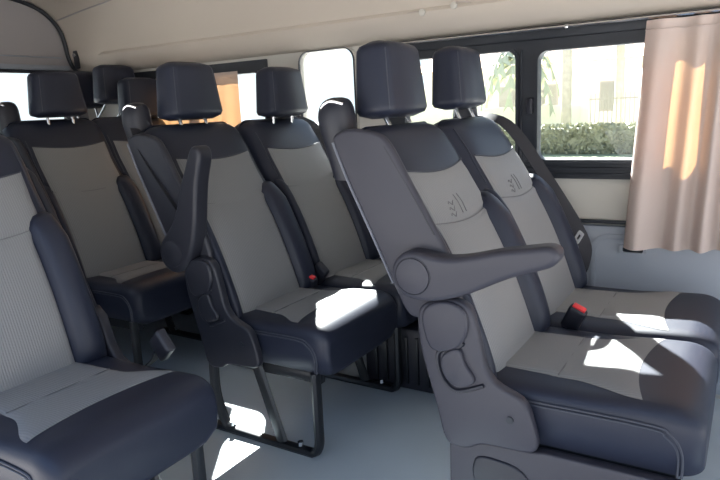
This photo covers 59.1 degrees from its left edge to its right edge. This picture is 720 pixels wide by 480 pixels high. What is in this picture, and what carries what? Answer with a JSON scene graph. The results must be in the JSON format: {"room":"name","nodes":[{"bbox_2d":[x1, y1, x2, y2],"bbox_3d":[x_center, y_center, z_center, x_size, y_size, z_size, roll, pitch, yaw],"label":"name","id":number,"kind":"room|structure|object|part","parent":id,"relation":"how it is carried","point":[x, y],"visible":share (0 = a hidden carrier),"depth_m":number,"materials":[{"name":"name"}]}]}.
{"room":"vehicle interior","nodes":[
{"label":"vehicle interior","id":0,"kind":"room"},
{"bbox_2d":[0,0,88,118],"bbox_3d":[-2.138,-0.345,3.078,0.050,1.890,2.010,5,14,31],"label":"wall","id":1,"kind":"structure","parent":0,"point":[24,31],"depth_m":3.46,"materials":[{"name":"grey plastic"}]},
{"bbox_2d":[0,54,69,70],"bbox_3d":[-2.143,-0.841,2.934,0.025,0.075,1.760,5,14,31],"label":"trim","id":2,"kind":"structure","parent":1,"relation":"attached to","point":[2,66],"depth_m":3.48,"materials":[{"name":"grey plastic"}]},
{"bbox_2d":[0,69,70,118],"bbox_3d":[-2.123,-0.531,3.049,0.030,0.605,1.650,5,14,31],"label":"window","id":3,"kind":"structure","parent":1,"relation":"in","point":[1,70],"depth_m":3.44,"materials":[{"name":"clear glass"}]},
{"bbox_2d":[10,0,77,70],"bbox_3d":[-2.148,-0.988,2.902,0.022,0.438,1.923,5,14,31],"label":"trim","id":4,"kind":"structure","parent":1,"relation":"attached to","point":[25,3],"depth_m":3.58,"materials":[{"name":"grey rubber"}]},
{"bbox_2d":[56,0,110,20],"bbox_3d":[-1.331,-1.226,3.276,0.948,0.083,0.021,7,15,38],"label":"trim","id":5,"kind":"structure","parent":1,"relation":"attached to","point":[107,0],"depth_m":3.39,"materials":[{"name":"grey plastic"}]},
{"bbox_2d":[23,0,478,70],"bbox_3d":[-0.025,-0.848,1.599,5.020,0.455,2.059,5,14,31],"label":"ceiling","id":6,"kind":"structure","parent":0,"point":[113,24],"depth_m":3.14,"materials":[{"name":"beige fabric"}]},
{"bbox_2d":[72,51,80,68],"bbox_3d":[-1.625,-1.032,3.637,0.036,0.100,0.026,5,14,31],"label":"anchor","id":7,"kind":"object","parent":6,"relation":"attached to","point":[75,54],"visible":1,"depth_m":3.63,"materials":[{"name":"black plastic"}]},
{"bbox_2d":[88,7,719,398],"bbox_3d":[0.543,-0.140,2.620,5.020,1.425,0.050,5,14,31],"label":"wall","id":8,"kind":"structure","parent":0,"point":[603,199],"depth_m":2.40,"materials":[{"name":"grey plastic"}]},
{"bbox_2d":[134,59,271,118],"bbox_3d":[-0.826,-0.570,3.356,0.943,0.672,0.050,5,14,31],"label":"window","id":9,"kind":"structure","parent":8,"relation":"in","point":[252,66],"depth_m":3.13,"materials":[{"name":"glass"}]},
{"bbox_2d":[162,71,240,126],"bbox_3d":[-0.840,-0.559,3.331,0.590,0.594,0.011,5,14,31],"label":"curtain","id":10,"kind":"object","parent":9,"relation":"hanging from","point":[227,82],"visible":0.14,"depth_m":3.19,"materials":[{"name":"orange fabric"}]},
{"bbox_2d":[298,47,359,128],"bbox_3d":[-0.134,-0.591,2.915,0.308,0.548,0.050,5,14,31],"label":"window","id":11,"kind":"structure","parent":8,"relation":"in","point":[301,62],"depth_m":2.88,"materials":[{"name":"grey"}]},
{"bbox_2d":[97,0,719,69],"bbox_3d":[0.575,-0.848,2.359,4.750,0.116,0.112,5,14,31],"label":"trim","id":12,"kind":"structure","parent":8,"relation":"attached to","point":[480,16],"depth_m":2.58,"materials":[{"name":"beige plastic"}]},
{"bbox_2d":[407,9,425,15],"bbox_3d":[0.221,-0.890,2.492,0.075,0.028,0.016,2,12,20],"label":"clip","id":13,"kind":"object","parent":8,"relation":"attached to","point":[422,12],"visible":1,"depth_m":2.48,"materials":[{"name":"grey plastic"}]},
{"bbox_2d":[450,1,470,8],"bbox_3d":[0.377,-0.887,2.391,0.085,0.028,0.016,8,16,42],"label":"clip","id":14,"kind":"object","parent":8,"relation":"attached to","point":[453,5],"visible":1,"depth_m":2.40,"materials":[{"name":"grey plastic"}]},
{"bbox_2d":[379,224,719,394],"bbox_3d":[0.570,0.207,2.642,4.850,0.595,0.024,5,14,31],"label":"interior side panel","id":15,"kind":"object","parent":8,"relation":"attached to","point":[659,269],"depth_m":2.30,"materials":[{"name":"grey plastic"}]},
{"bbox_2d":[389,7,719,179],"bbox_3d":[1.203,-0.470,2.077,2.573,0.559,0.092,5,14,31],"label":"window","id":16,"kind":"structure","parent":8,"relation":"in","point":[528,49],"depth_m":2.38,"materials":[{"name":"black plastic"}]},
{"bbox_3d":[1.216,-0.475,2.098,2.573,0.558,0.042,5,14,31],"label":"frame","id":17,"kind":"part","parent":16,"relation":"part of","materials":[{"name":"grey rubber"}]},
{"bbox_3d":[1.191,-0.728,2.000,2.510,0.014,0.054,5,14,31],"label":"curtain rail","id":18,"kind":"part","parent":16,"relation":"part of","materials":[{"name":"beige plastic"}]},
{"bbox_3d":[1.190,-0.721,2.018,2.550,0.045,0.024,5,14,31],"label":"header rail","id":19,"kind":"part","parent":16,"relation":"part of","materials":[{"name":"beige plastic"}]},
{"bbox_2d":[623,13,719,252],"bbox_3d":[1.227,-0.327,2.024,0.700,0.774,0.078,5,14,31],"label":"curtain","id":20,"kind":"object","parent":16,"relation":"hanging from","point":[674,197],"visible":1,"depth_m":2.12,"materials":[{"name":"beige fabric"}]},
{"bbox_2d":[579,218,625,224],"bbox_3d":[0.554,-0.096,2.577,4.850,0.012,0.026,5,14,31],"label":"trim","id":21,"kind":"structure","parent":8,"relation":"attached to","point":[600,221],"depth_m":2.35,"materials":[{"name":"black plastic"}]},
{"bbox_2d":[590,234,623,285],"bbox_3d":[1.557,0.167,1.994,1.600,0.285,0.009,5,14,31],"label":"trim","id":22,"kind":"structure","parent":8,"relation":"attached to","point":[597,240],"depth_m":2.38,"materials":[{"name":"grey plastic"}]},
{"bbox_2d":[619,244,646,254],"bbox_3d":[0.994,0.036,2.314,0.090,0.032,0.018,5,14,31],"label":"cup holder","id":23,"kind":"object","parent":8,"relation":"attached to","point":[622,250],"visible":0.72,"depth_m":2.32,"materials":[{"name":"grey plastic"}]},
{"bbox_2d":[623,248,642,252],"bbox_3d":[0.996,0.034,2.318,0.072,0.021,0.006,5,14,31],"label":"cup","id":24,"kind":"object","parent":23,"relation":"on","point":[624,250],"depth_m":2.32,"materials":[{"name":"black plastic"}]},
{"bbox_2d":[111,309,719,479],"bbox_3d":[0.060,0.726,1.941,5.020,0.050,2.000,5,14,31],"label":"floor","id":25,"kind":"structure","parent":0,"point":[370,433],"depth_m":2.19,"materials":[{"name":"plastic"}]},
{"bbox_2d":[0,71,201,364],"bbox_3d":[-1.026,-0.130,2.981,0.846,1.314,0.935,5,14,31],"label":"seat","id":26,"kind":"object","parent":25,"relation":"on","point":[85,168],"visible":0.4,"depth_m":2.80,"materials":[{"name":"grey leather"}]},
{"bbox_3d":[-1.250,-0.154,2.901,0.488,0.791,0.464,5,14,31],"label":"backrest","id":27,"kind":"part","parent":26,"relation":"part of","materials":[{"name":"grey fabric"}]},
{"bbox_3d":[-1.180,-0.142,2.857,0.284,0.577,0.366,5,14,31],"label":"panel","id":28,"kind":"part","parent":26,"relation":"part of","materials":[{"name":"grey fabric"}]},
{"bbox_3d":[-1.034,-0.235,3.243,0.488,0.791,0.464,5,14,31],"label":"backrest","id":29,"kind":"part","parent":26,"relation":"part of","materials":[{"name":"grey fabric"}]},
{"bbox_3d":[-1.089,0.455,2.685,0.474,0.294,0.038,5,14,31],"label":"leg","id":30,"kind":"part","parent":26,"relation":"part of","materials":[{"name":"grey paint"}]},
{"bbox_2d":[86,259,191,323],"bbox_3d":[-0.941,0.210,2.793,0.460,0.178,0.468,5,14,31],"label":"seat cushion","id":31,"kind":"object","parent":26,"relation":"on","point":[131,291],"depth_m":2.60,"materials":[{"name":"grey leather"}]},
{"bbox_3d":[-0.965,-0.223,3.199,0.284,0.577,0.366,5,14,31],"label":"panel","id":32,"kind":"part","parent":26,"relation":"part of","materials":[{"name":"grey fabric"}]},
{"bbox_3d":[-0.868,0.254,3.005,0.450,0.040,0.822,5,14,31],"label":"seat frame","id":33,"kind":"part","parent":26,"relation":"part of","materials":[{"name":"grey paint"}]},
{"bbox_3d":[-0.967,0.339,3.219,0.096,0.295,0.036,5,14,31],"label":"leg","id":34,"kind":"part","parent":26,"relation":"part of","materials":[{"name":"grey paint"}]},
{"bbox_3d":[-0.812,0.351,3.125,0.474,0.294,0.038,5,14,31],"label":"leg","id":35,"kind":"part","parent":26,"relation":"part of","materials":[{"name":"grey paint"}]},
{"bbox_2d":[0,133,217,479],"bbox_3d":[-0.843,0.177,1.588,0.843,1.259,0.574,5,14,31],"label":"seat","id":36,"kind":"object","parent":25,"relation":"on","point":[73,406],"visible":1,"depth_m":1.59,"materials":[{"name":"grey leather"}]},
{"bbox_3d":[-0.944,0.116,1.637,0.229,0.542,0.367,5,14,31],"label":"panel","id":37,"kind":"part","parent":36,"relation":"part of","materials":[{"name":"grey fabric"}]},
{"bbox_3d":[-1.013,0.099,1.680,0.424,0.757,0.464,5,14,31],"label":"backrest","id":38,"kind":"part","parent":36,"relation":"part of","materials":[{"name":"grey fabric"}]},
{"bbox_2d":[0,356,217,479],"bbox_3d":[-0.698,0.452,1.564,0.535,0.179,0.468,5,14,31],"label":"seat cushion","id":39,"kind":"object","parent":36,"relation":"on","point":[71,417],"depth_m":1.45,"materials":[{"name":"grey leather"}]},
{"bbox_3d":[-0.583,0.611,1.753,0.132,0.284,0.024,5,14,31],"label":"leg","id":40,"kind":"part","parent":36,"relation":"part of","materials":[{"name":"grey paint"}]},
{"bbox_3d":[-0.636,0.619,1.788,0.549,0.294,0.038,5,14,31],"label":"leg","id":41,"kind":"part","parent":36,"relation":"part of","materials":[{"name":"grey paint"}]},
{"bbox_2d":[67,65,192,314],"bbox_3d":[-1.674,-0.101,2.842,0.720,1.374,1.855,5,14,31],"label":"seat","id":42,"kind":"object","parent":25,"relation":"on","point":[98,85],"visible":0.06,"depth_m":3.34,"materials":[{"name":"grey leather"}]},
{"bbox_3d":[-1.424,-0.650,3.446,0.227,0.212,0.012,5,14,31],"label":"headrest post","id":43,"kind":"part","parent":42,"relation":"part of","materials":[{"name":"silver metal"}]},
{"bbox_3d":[-1.101,0.265,3.611,0.404,0.294,0.038,5,14,31],"label":"leg","id":44,"kind":"part","parent":42,"relation":"part of","materials":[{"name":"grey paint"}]},
{"bbox_2d":[122,62,417,457],"bbox_3d":[-0.239,-0.036,2.437,0.846,1.277,1.036,5,14,31],"label":"seat","id":45,"kind":"object","parent":25,"relation":"on","point":[286,276],"visible":0.91,"depth_m":2.20,"materials":[{"name":"grey leather"}]},
{"bbox_3d":[-0.560,-0.095,2.042,0.229,0.413,0.062,5,14,31],"label":"armrest","id":46,"kind":"part","parent":45,"relation":"part of","materials":[{"name":"black plastic"}]},
{"bbox_3d":[-0.473,-0.050,2.322,0.470,0.750,0.464,5,14,31],"label":"backrest","id":47,"kind":"part","parent":45,"relation":"part of","materials":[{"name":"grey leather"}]},
{"bbox_3d":[-0.489,0.218,2.059,0.084,0.095,0.018,5,14,31],"label":"recliner lever","id":48,"kind":"part","parent":45,"relation":"part of","materials":[{"name":"black plastic"}]},
{"bbox_3d":[-0.476,0.525,2.201,0.096,0.295,0.036,5,14,31],"label":"leg","id":49,"kind":"part","parent":45,"relation":"part of","materials":[{"name":"grey paint"}]},
{"bbox_3d":[-0.403,-0.039,2.278,0.265,0.536,0.367,5,14,31],"label":"panel","id":50,"kind":"part","parent":45,"relation":"part of","materials":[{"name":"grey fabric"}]},
{"bbox_3d":[-0.299,0.528,2.091,0.132,0.284,0.024,5,14,31],"label":"leg","id":51,"kind":"part","parent":45,"relation":"part of","materials":[{"name":"grey paint"}]},
{"bbox_3d":[-0.321,0.538,2.107,0.474,0.294,0.038,5,14,31],"label":"leg","id":52,"kind":"part","parent":45,"relation":"part of","materials":[{"name":"grey paint"}]},
{"bbox_3d":[-0.082,0.330,2.455,0.450,0.040,0.890,5,14,31],"label":"seat frame","id":53,"kind":"part","parent":45,"relation":"part of","materials":[{"name":"grey paint"}]},
{"bbox_3d":[-0.222,-0.144,2.721,0.470,0.750,0.464,5,14,31],"label":"backrest","id":54,"kind":"part","parent":45,"relation":"part of","materials":[{"name":"grey fabric"}]},
{"bbox_3d":[-0.152,-0.133,2.677,0.265,0.536,0.367,5,14,31],"label":"panel","id":55,"kind":"part","parent":45,"relation":"part of","materials":[{"name":"grey fabric"}]},
{"bbox_2d":[240,285,396,375],"bbox_3d":[-0.173,0.293,2.215,0.460,0.178,0.468,5,14,31],"label":"seat cushion","id":56,"kind":"object","parent":45,"relation":"on","point":[300,330],"depth_m":2.05,"materials":[{"name":"grey leather"}]},
{"bbox_3d":[-0.023,0.424,2.530,0.132,0.284,0.024,5,14,31],"label":"leg","id":57,"kind":"part","parent":45,"relation":"part of","materials":[{"name":"grey paint"}]},
{"bbox_3d":[-0.044,0.434,2.546,0.474,0.294,0.038,5,14,31],"label":"leg","id":58,"kind":"part","parent":45,"relation":"part of","materials":[{"name":"grey paint"}]},
{"bbox_2d":[318,258,417,327],"bbox_3d":[0.077,0.199,2.613,0.460,0.178,0.468,5,14,31],"label":"seat cushion","id":59,"kind":"object","parent":45,"relation":"on","point":[358,273],"depth_m":2.46,"materials":[{"name":"grey leather"}]},
{"bbox_2d":[366,320,433,393],"bbox_3d":[0.281,0.424,2.610,0.380,0.250,0.402,5,14,31],"label":"heater","id":60,"kind":"object","parent":25,"relation":"on","point":[380,361],"visible":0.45,"depth_m":2.46,"materials":[{"name":"black plastic"}]},
{"bbox_2d":[318,40,719,479],"bbox_3d":[0.525,0.049,1.857,0.941,1.267,1.049,5,14,31],"label":"seat","id":61,"kind":"object","parent":25,"relation":"on","point":[536,371],"visible":1,"depth_m":1.57,"materials":[{"name":"grey leather"}]},
{"bbox_3d":[-0.075,-0.334,1.635,0.075,0.052,0.012,5,14,31],"label":"chrome trim","id":62,"kind":"part","parent":61,"relation":"part of","materials":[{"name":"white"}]},
{"bbox_3d":[0.082,-0.304,1.712,0.058,0.093,0.012,5,14,31],"label":"headrest post","id":63,"kind":"part","parent":61,"relation":"part of","materials":[{"name":"silver metal"}]},
{"bbox_3d":[0.146,-0.329,1.815,0.058,0.093,0.012,5,14,31],"label":"headrest post","id":64,"kind":"part","parent":61,"relation":"part of","materials":[{"name":"silver metal"}]},
{"bbox_3d":[0.252,0.043,1.761,0.459,0.728,0.464,5,14,31],"label":"backrest","id":65,"kind":"part","parent":61,"relation":"part of","materials":[{"name":"grey leather"}]},
{"bbox_3d":[0.330,-0.403,2.105,0.059,0.105,0.012,5,14,31],"label":"headrest post","id":66,"kind":"part","parent":61,"relation":"part of","materials":[{"name":"silver metal"}]},
{"bbox_3d":[0.231,0.300,1.498,0.084,0.095,0.018,5,14,31],"label":"recliner lever","id":67,"kind":"part","parent":61,"relation":"part of","materials":[{"name":"grey plastic"}]},
{"bbox_3d":[0.394,-0.428,2.208,0.059,0.105,0.012,5,14,31],"label":"headrest post","id":68,"kind":"part","parent":61,"relation":"part of","materials":[{"name":"silver metal"}]},
{"bbox_3d":[0.322,0.054,1.718,0.255,0.514,0.367,5,14,31],"label":"panel","id":69,"kind":"part","parent":61,"relation":"part of","materials":[{"name":"grey fabric"}]},
{"bbox_3d":[0.500,-0.050,2.155,0.459,0.728,0.464,5,14,31],"label":"backrest","id":70,"kind":"part","parent":61,"relation":"part of","materials":[{"name":"grey fabric"}]},
{"bbox_3d":[0.257,0.073,1.442,0.394,0.153,0.062,5,14,31],"label":"armrest","id":71,"kind":"part","parent":61,"relation":"part of","materials":[{"name":"grey plastic"}]},
{"bbox_3d":[0.570,-0.039,2.112,0.255,0.514,0.367,5,14,31],"label":"panel","id":72,"kind":"part","parent":61,"relation":"part of","materials":[{"name":"grey fabric"}]},
{"bbox_3d":[0.457,0.629,1.491,0.519,0.285,0.034,5,14,31],"label":"panel","id":73,"kind":"part","parent":61,"relation":"part of","materials":[{"name":"grey plastic"}]},
{"bbox_2d":[497,327,717,476],"bbox_3d":[0.587,0.378,1.630,0.555,0.179,0.468,5,14,31],"label":"seat cushion","id":74,"kind":"object","parent":61,"relation":"on","point":[626,405],"depth_m":1.45,"materials":[{"name":"grey leather"}]},
{"bbox_3d":[0.677,0.416,1.868,0.545,0.040,0.885,5,14,31],"label":"seat frame","id":75,"kind":"part","parent":61,"relation":"part of","materials":[{"name":"grey paint"}]},
{"bbox_2d":[549,285,719,382],"bbox_3d":[0.835,0.285,2.024,0.555,0.179,0.468,5,14,31],"label":"seat cushion","id":76,"kind":"object","parent":61,"relation":"on","point":[671,315],"depth_m":1.90,"materials":[{"name":"grey fabric"}]},
{"label":"outside","id":77,"kind":"structure","parent":0,"visible":0},
{"bbox_3d":[15.756,-4.116,25.259,120.000,0.200,120.000,5,14,31],"label":"ground","id":78,"kind":"structure","parent":77,"visible":0},
{"bbox_2d":[542,154,632,158],"bbox_3d":[20.268,-5.968,32.405,120.000,0.120,42.700,5,14,31],"label":"pavement","id":79,"kind":"structure","parent":78,"relation":"on","point":[549,156],"depth_m":17.57,"materials":[{"name":"white concrete"}]},
{"bbox_2d":[410,104,579,124],"bbox_3d":[3.882,-4.744,26.562,10.340,1.400,0.200,5,14,31],"label":"wall","id":80,"kind":"structure","parent":79,"relation":"on","point":[429,116],"depth_m":25.14,"materials":[{"name":"white paint"}]},
{"bbox_2d":[481,52,559,116],"bbox_3d":[6.238,-5.697,24.855,3.027,3.736,3.017,5,14,31],"label":"palm tree","id":81,"kind":"object","parent":79,"relation":"on","point":[508,59],"visible":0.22,"depth_m":23.99,"materials":[{"name":"green plant"}]},
{"bbox_2d":[421,43,643,124],"bbox_3d":[9.807,-7.852,32.341,12.000,4.600,8.000,5,14,31],"label":"house","id":82,"kind":"structure","parent":79,"relation":"on","point":[593,68],"depth_m":28.14,"materials":[{"name":"beige concrete"}]},
{"bbox_2d":[561,50,572,124],"bbox_3d":[6.728,-7.279,20.557,3.020,8.521,3.026,5,14,31],"label":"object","id":83,"kind":"object","parent":79,"relation":"on","point":[566,93],"visible":0.5,"depth_m":20.89,"materials":[{"name":"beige plant"}]},
{"bbox_2d":[499,122,635,153],"bbox_3d":[10.229,-2.684,16.387,28.097,0.992,1.004,5,14,31],"label":"hedge","id":84,"kind":"object","parent":79,"relation":"on","point":[580,138],"visible":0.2,"depth_m":18.26,"materials":[{"name":"green plant"}]},
{"bbox_2d":[580,88,639,123],"bbox_3d":[9.343,-4.601,23.157,2.500,1.950,0.300,5,14,31],"label":"fence","id":85,"kind":"object","parent":79,"relation":"on","point":[585,103],"visible":0.41,"depth_m":23.43,"materials":[{"name":"beige"}]},
{"bbox_3d":[8.406,-4.675,23.730,0.300,1.950,0.300,5,14,31],"label":"post","id":86,"kind":"part","parent":85,"relation":"part of","materials":[{"name":"white"}]},
{"bbox_2d":[614,45,625,123],"bbox_3d":[9.674,-8.732,23.416,3.027,9.937,3.021,5,14,31],"label":"pillar","id":87,"kind":"structure","parent":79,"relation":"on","point":[620,50],"depth_m":23.86,"materials":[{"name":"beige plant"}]}
]}

